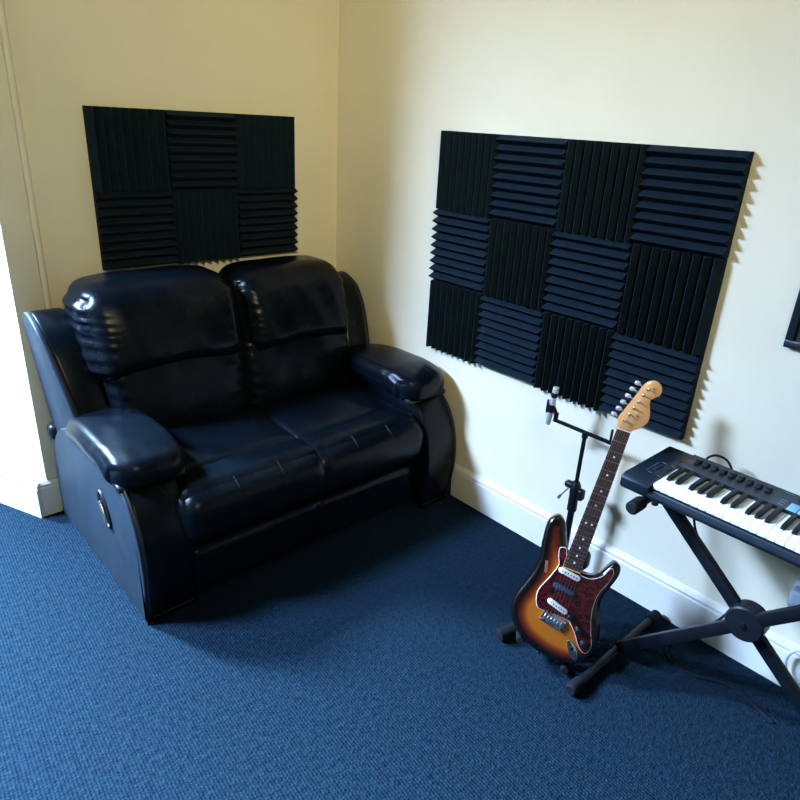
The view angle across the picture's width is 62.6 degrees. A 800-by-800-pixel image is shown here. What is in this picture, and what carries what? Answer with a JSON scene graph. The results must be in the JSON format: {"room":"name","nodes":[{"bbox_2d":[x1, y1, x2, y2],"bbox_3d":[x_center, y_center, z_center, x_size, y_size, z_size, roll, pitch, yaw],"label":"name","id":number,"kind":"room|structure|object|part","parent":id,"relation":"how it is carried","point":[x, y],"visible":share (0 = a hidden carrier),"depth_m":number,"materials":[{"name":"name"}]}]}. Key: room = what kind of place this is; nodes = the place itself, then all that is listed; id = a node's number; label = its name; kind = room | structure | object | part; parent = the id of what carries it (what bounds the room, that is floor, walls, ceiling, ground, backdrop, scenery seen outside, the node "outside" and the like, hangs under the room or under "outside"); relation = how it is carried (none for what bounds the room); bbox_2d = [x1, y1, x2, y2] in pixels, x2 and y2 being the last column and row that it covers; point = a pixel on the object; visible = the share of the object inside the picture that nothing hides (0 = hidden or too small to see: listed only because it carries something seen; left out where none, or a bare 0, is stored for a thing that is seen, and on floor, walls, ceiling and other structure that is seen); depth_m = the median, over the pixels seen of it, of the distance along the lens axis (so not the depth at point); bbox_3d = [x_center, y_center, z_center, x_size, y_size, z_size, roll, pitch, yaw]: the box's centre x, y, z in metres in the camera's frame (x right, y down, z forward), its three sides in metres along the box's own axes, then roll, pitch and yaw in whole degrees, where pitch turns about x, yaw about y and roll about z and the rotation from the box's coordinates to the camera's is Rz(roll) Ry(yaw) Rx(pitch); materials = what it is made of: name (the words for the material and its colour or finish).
{"room":"studio","nodes":[
{"label":"studio","id":0,"kind":"room"},
{"bbox_2d":[0,0,338,481],"bbox_3d":[-1.475,-1.288,2.929,2.082,3.200,1.200,-17,30,-39],"label":"wall","id":1,"kind":"structure","parent":0,"point":[254,57],"depth_m":2.60,"materials":[{"name":"beige paint"}]},
{"bbox_2d":[0,469,45,517],"bbox_3d":[-2.125,0.289,3.017,1.332,0.165,0.020,13,25,21],"label":"baseboard","id":2,"kind":"structure","parent":1,"relation":"attached to","point":[18,492],"depth_m":2.81,"materials":[{"name":"white paint"}]},
{"bbox_2d":[0,0,56,479],"bbox_3d":[-1.372,-1.074,2.229,0.130,3.035,0.028,-17,30,-39],"label":"trim","id":3,"kind":"structure","parent":1,"relation":"attached to","point":[19,224],"depth_m":2.41,"materials":[{"name":"beige paint"}]},
{"bbox_2d":[38,477,62,515],"bbox_3d":[-0.956,0.245,3.277,1.528,0.165,0.020,-17,30,-39],"label":"baseboard","id":4,"kind":"structure","parent":1,"relation":"attached to","point":[51,496],"depth_m":2.81,"materials":[{"name":"white paint"}]},
{"bbox_2d":[82,105,169,191],"bbox_3d":[-1.053,-0.975,2.566,0.304,0.304,0.052,-17,30,-39],"label":"panel","id":5,"kind":"object","parent":1,"relation":"attached to","point":[127,148],"visible":1,"depth_m":2.55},
{"bbox_2d":[93,190,178,269],"bbox_3d":[-1.069,-0.695,2.685,0.304,0.304,0.052,-17,30,-39],"label":"panel","id":6,"kind":"object","parent":1,"relation":"attached to","point":[135,228],"visible":0.99,"depth_m":2.67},
{"bbox_2d":[164,110,239,189],"bbox_3d":[-0.827,-1.044,2.759,0.304,0.304,0.052,-17,30,-39],"label":"panel","id":7,"kind":"object","parent":1,"relation":"attached to","point":[201,152],"visible":0.98,"depth_m":2.74,"materials":[{"name":"black"}]},
{"bbox_2d":[170,188,239,263],"bbox_3d":[-0.843,-0.764,2.878,0.304,0.304,0.052,-17,30,-39],"label":"panel","id":8,"kind":"object","parent":1,"relation":"attached to","point":[206,223],"visible":0.97,"depth_m":2.86,"materials":[{"name":"black"}]},
{"bbox_2d":[233,113,294,188],"bbox_3d":[-0.601,-1.114,2.952,0.304,0.304,0.052,-17,30,-39],"label":"panel","id":9,"kind":"object","parent":1,"relation":"attached to","point":[265,147],"visible":0.99,"depth_m":2.94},
{"bbox_2d":[236,187,297,256],"bbox_3d":[-0.617,-0.833,3.071,0.304,0.304,0.052,-17,30,-39],"label":"panel","id":10,"kind":"object","parent":1,"relation":"attached to","point":[267,219],"visible":0.89,"depth_m":3.06,"materials":[{"name":"black"}]},
{"bbox_2d":[0,495,799,799],"bbox_3d":[-0.428,1.043,1.813,3.240,0.100,5.840,-17,30,-39],"label":"floor","id":11,"kind":"structure","parent":0,"point":[365,659],"depth_m":2.05,"materials":[{"name":"blue carpet"}]},
{"bbox_2d":[22,255,455,624],"bbox_3d":[-0.582,0.002,2.792,1.516,1.044,0.996,-16,30,-38],"label":"recliner sofa","id":12,"kind":"object","parent":11,"relation":"on","point":[207,426],"visible":1,"depth_m":2.56,"materials":[{"name":"black leather"}]},
{"bbox_3d":[-1.046,0.395,2.317,0.010,0.078,0.059,-17,30,-39],"label":"lever","id":13,"kind":"part","parent":12,"relation":"part of","materials":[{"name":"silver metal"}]},
{"bbox_3d":[-1.140,0.396,2.459,0.020,0.509,0.908,-17,30,-39],"label":"panel","id":14,"kind":"part","parent":12,"relation":"part of","materials":[{"name":"black leather"}]},
{"bbox_3d":[-1.043,0.386,2.322,0.012,0.130,0.102,-17,30,-39],"label":"recliner handle","id":15,"kind":"part","parent":12,"relation":"part of","materials":[{"name":"black plastic"}]},
{"bbox_2d":[62,265,241,380],"bbox_3d":[-0.962,-0.327,2.634,0.649,0.357,0.366,-16,30,-38],"label":"cushion","id":16,"kind":"object","parent":12,"relation":"on","point":[161,323],"depth_m":2.50,"materials":[{"name":"black leather"}]},
{"bbox_3d":[-1.075,0.379,2.516,0.172,0.515,0.908,-17,30,-39],"label":"arm","id":17,"kind":"part","parent":12,"relation":"part of","materials":[{"name":"black leather"}]},
{"bbox_2d":[100,348,247,426],"bbox_3d":[-0.939,-0.073,2.729,0.587,0.410,0.320,-16,30,-38],"label":"lumbar cushion","id":18,"kind":"object","parent":12,"relation":"on","point":[175,387],"depth_m":2.59,"materials":[{"name":"black leather"}]},
{"bbox_2d":[164,405,295,470],"bbox_3d":[-0.776,0.178,2.654,0.576,0.175,0.558,-16,30,-38],"label":"seat cushion","id":19,"kind":"object","parent":12,"relation":"on","point":[213,437],"depth_m":2.58,"materials":[{"name":"black leather"}]},
{"bbox_3d":[-0.563,0.538,2.533,0.549,0.190,0.118,-16,30,-38],"label":"footrest panel","id":20,"kind":"part","parent":12,"relation":"part of","materials":[{"name":"black leather"}]},
{"bbox_2d":[218,255,348,349],"bbox_3d":[-0.521,-0.453,3.015,0.599,0.356,0.364,-16,30,-38],"label":"cushion","id":21,"kind":"object","parent":12,"relation":"on","point":[294,302],"depth_m":2.88,"materials":[{"name":"black leather"}]},
{"bbox_2d":[241,333,349,405],"bbox_3d":[-0.525,-0.200,3.084,0.587,0.410,0.322,-16,30,-38],"label":"lumbar cushion","id":22,"kind":"object","parent":12,"relation":"on","point":[274,366],"depth_m":2.93,"materials":[{"name":"black leather"}]},
{"bbox_2d":[251,380,393,438],"bbox_3d":[-0.383,0.057,2.990,0.576,0.175,0.558,-16,30,-38],"label":"seat cushion","id":23,"kind":"object","parent":12,"relation":"on","point":[305,411],"depth_m":2.87,"materials":[{"name":"black leather"}]},
{"bbox_3d":[-0.169,0.417,2.869,0.549,0.190,0.118,-16,30,-38],"label":"footrest panel","id":24,"kind":"part","parent":12,"relation":"part of","materials":[{"name":"black leather"}]},
{"bbox_3d":[-0.131,0.089,3.284,0.172,0.545,0.958,-17,30,-39],"label":"arm","id":25,"kind":"part","parent":12,"relation":"part of","materials":[{"name":"black leather"}]},
{"bbox_3d":[-0.066,0.066,3.339,0.020,0.539,0.958,-17,30,-39],"label":"panel","id":26,"kind":"part","parent":12,"relation":"part of","materials":[{"name":"black leather"}]},
{"bbox_2d":[496,551,593,673],"bbox_3d":[0.520,0.691,2.177,0.304,0.364,0.248,-6,25,-22],"label":"guitar stand","id":27,"kind":"object","parent":11,"relation":"on","point":[505,632],"visible":0.28,"depth_m":2.25,"materials":[{"name":"black metal"}]},
{"bbox_3d":[0.433,0.790,2.303,0.206,0.068,0.046,-7,25,-22],"label":"leg","id":28,"kind":"part","parent":27,"relation":"part of","materials":[{"name":"black rubber"}]},
{"bbox_3d":[0.398,0.779,2.183,0.024,0.041,0.094,7,23,9],"label":"cradle arm","id":29,"kind":"part","parent":27,"relation":"part of","materials":[{"name":"black rubber"}]},
{"bbox_3d":[0.540,0.871,2.170,0.024,0.041,0.094,7,23,9],"label":"cradle arm","id":30,"kind":"part","parent":27,"relation":"part of","materials":[{"name":"black rubber"}]},
{"bbox_2d":[511,380,661,663],"bbox_3d":[0.605,0.408,2.074,0.441,0.916,0.234,-6,25,-20],"label":"electric guitar","id":31,"kind":"object","parent":27,"relation":"on","point":[555,609],"visible":1,"depth_m":2.12,"materials":[{"name":"paint"}]},
{"bbox_3d":[0.548,0.701,2.116,0.025,0.025,0.017,19,7,7],"label":"control knob","id":32,"kind":"part","parent":31,"relation":"part of","materials":[{"name":"black plastic"}]},
{"bbox_3d":[0.559,0.811,2.132,0.049,0.059,0.004,19,7,7],"label":"jack plate","id":33,"kind":"part","parent":31,"relation":"part of","materials":[{"name":"silver metal"}]},
{"bbox_3d":[0.575,0.743,2.115,0.025,0.025,0.017,19,7,7],"label":"control knob","id":34,"kind":"part","parent":31,"relation":"part of","materials":[{"name":"black plastic"}]},
{"bbox_3d":[0.592,0.787,2.116,0.025,0.025,0.017,19,7,7],"label":"control knob","id":35,"kind":"part","parent":31,"relation":"part of","materials":[{"name":"black plastic"}]},
{"bbox_2d":[546,399,613,544],"bbox_3d":[0.629,0.379,2.455,0.232,0.729,0.202,4,23,2],"label":"microphone stand","id":36,"kind":"object","parent":11,"relation":"on","point":[576,493],"visible":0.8,"depth_m":2.41,"materials":[{"name":"black metal"}]},
{"bbox_2d":[545,386,559,424],"bbox_3d":[0.556,0.021,2.403,0.024,0.154,0.035,-17,30,-39],"label":"microphone","id":37,"kind":"object","parent":36,"relation":"attached to","point":[555,391],"visible":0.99,"depth_m":2.39,"materials":[{"name":"silver metal"}]},
{"bbox_3d":[0.728,0.128,2.266,0.009,0.056,0.009,-17,30,-39],"label":"bar post","id":38,"kind":"part","parent":36,"relation":"part of","materials":[{"name":"black metal"}]},
{"bbox_2d":[566,496,799,714],"bbox_3d":[0.996,0.680,1.878,0.555,0.660,0.757,-17,30,-39],"label":"keyboard stand","id":39,"kind":"object","parent":11,"relation":"on","point":[747,620],"visible":0.88,"depth_m":1.93,"materials":[{"name":"black metal"}]},
{"bbox_3d":[0.807,0.272,2.020,0.318,0.028,0.029,-17,30,-39],"label":"support arm","id":40,"kind":"part","parent":39,"relation":"part of"},
{"bbox_2d":[620,446,799,567],"bbox_3d":[1.037,0.331,1.784,0.299,0.074,0.805,-17,30,-39],"label":"keyboard","id":41,"kind":"object","parent":39,"relation":"on","point":[764,516],"visible":1,"depth_m":1.85,"materials":[{"name":"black plastic"}]},
{"bbox_2d":[665,454,773,722],"bbox_3d":[1.036,0.584,2.031,0.195,0.725,0.430,-17,30,-39],"label":"cable","id":42,"kind":"object","parent":41,"relation":"attached to","point":[713,455],"visible":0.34,"depth_m":2.09,"materials":[{"name":"black rubber"}]},
{"bbox_2d":[336,0,799,645],"bbox_3d":[0.854,-0.808,2.114,0.120,3.200,5.720,-17,30,-39],"label":"wall","id":43,"kind":"structure","parent":0,"point":[711,74],"depth_m":2.29,"materials":[{"name":"beige paint"}]},
{"bbox_2d":[426,279,483,362],"bbox_3d":[0.236,-0.346,2.867,0.052,0.304,0.304,-17,30,-39],"label":"panel","id":44,"kind":"object","parent":43,"relation":"attached to","point":[453,311],"visible":0.94,"depth_m":2.85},
{"bbox_2d":[428,209,493,292],"bbox_3d":[0.252,-0.626,2.748,0.052,0.304,0.304,-17,30,-39],"label":"panel","id":45,"kind":"object","parent":43,"relation":"attached to","point":[460,251],"visible":0.85,"depth_m":2.73,"materials":[{"name":"black"}]},
{"bbox_2d":[436,130,503,216],"bbox_3d":[0.268,-0.907,2.629,0.052,0.304,0.304,-17,30,-39],"label":"panel","id":46,"kind":"object","parent":43,"relation":"attached to","point":[467,161],"visible":0.98,"depth_m":2.61,"materials":[{"name":"black"}]},
{"bbox_2d":[473,295,545,383],"bbox_3d":[0.441,-0.248,2.663,0.052,0.304,0.304,-17,30,-39],"label":"panel","id":47,"kind":"object","parent":43,"relation":"attached to","point":[509,338],"visible":0.86,"depth_m":2.65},
{"bbox_2d":[483,218,555,310],"bbox_3d":[0.457,-0.528,2.544,0.052,0.304,0.304,-17,30,-39],"label":"panel","id":48,"kind":"object","parent":43,"relation":"attached to","point":[518,256],"visible":0.95,"depth_m":2.52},
{"bbox_2d":[488,134,568,228],"bbox_3d":[0.472,-0.808,2.425,0.052,0.304,0.304,-17,30,-39],"label":"panel","id":49,"kind":"object","parent":43,"relation":"attached to","point":[530,169],"visible":0.87,"depth_m":2.41,"materials":[{"name":"black"}]},
{"bbox_2d":[534,311,616,410],"bbox_3d":[0.645,-0.149,2.459,0.052,0.304,0.304,-17,30,-39],"label":"panel","id":50,"kind":"object","parent":43,"relation":"attached to","point":[573,357],"visible":0.91,"depth_m":2.44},
{"bbox_2d":[541,230,633,330],"bbox_3d":[0.661,-0.429,2.340,0.052,0.304,0.304,-17,30,-39],"label":"panel","id":51,"kind":"object","parent":43,"relation":"attached to","point":[587,280],"visible":0.88,"depth_m":2.32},
{"bbox_2d":[556,139,651,242],"bbox_3d":[0.677,-0.710,2.221,0.052,0.304,0.304,-17,30,-39],"label":"panel","id":52,"kind":"object","parent":43,"relation":"attached to","point":[601,187],"visible":0.98,"depth_m":2.20,"materials":[{"name":"black"}]},
{"bbox_2d":[451,463,799,686],"bbox_3d":[1.085,0.776,2.302,0.020,0.165,4.400,-17,30,-39],"label":"baseboard","id":53,"kind":"structure","parent":43,"relation":"attached to","point":[679,604],"depth_m":2.47,"materials":[{"name":"white paint"}]},
{"bbox_2d":[598,333,703,439],"bbox_3d":[0.849,-0.051,2.255,0.052,0.304,0.304,-17,30,-39],"label":"panel","id":54,"kind":"object","parent":43,"relation":"attached to","point":[677,371],"visible":0.78,"depth_m":2.22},
{"bbox_2d":[616,243,727,354],"bbox_3d":[0.865,-0.331,2.136,0.052,0.304,0.304,-17,30,-39],"label":"panel","id":55,"kind":"object","parent":43,"relation":"attached to","point":[670,297],"visible":0.99,"depth_m":2.11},
{"bbox_2d":[630,145,753,258],"bbox_3d":[0.881,-0.611,2.017,0.052,0.304,0.304,-17,30,-39],"label":"panel","id":56,"kind":"object","parent":43,"relation":"attached to","point":[691,197],"visible":1,"depth_m":2.00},
{"bbox_2d":[783,290,799,350],"bbox_3d":[1.279,-0.369,1.661,0.021,0.608,0.422,-17,30,-39],"label":"framed picture","id":57,"kind":"object","parent":43,"relation":"attached to","point":[792,339],"visible":1,"depth_m":1.88,"materials":[{"name":"black wood"}]},
{"bbox_2d":[794,322,799,341],"bbox_3d":[1.282,-0.370,1.664,0.009,0.568,0.382,-17,30,-39],"label":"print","id":58,"kind":"object","parent":57,"relation":"attached to","point":[796,324],"depth_m":1.88},
{"bbox_2d":[787,580,799,605],"bbox_3d":[1.266,0.629,2.006,0.058,0.086,0.145,-17,30,-39],"label":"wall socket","id":59,"kind":"object","parent":43,"relation":"attached to","point":[794,597],"visible":0.88,"depth_m":2.02,"materials":[{"name":"white plastic"}]},
{"bbox_2d":[784,648,799,668],"bbox_3d":[1.289,0.811,2.013,0.031,0.279,0.185,-17,30,-39],"label":"cable","id":60,"kind":"object","parent":59,"relation":"hanging from","point":[791,652],"visible":0.55,"depth_m":2.07,"materials":[{"name":"white plastic"}]}
]}

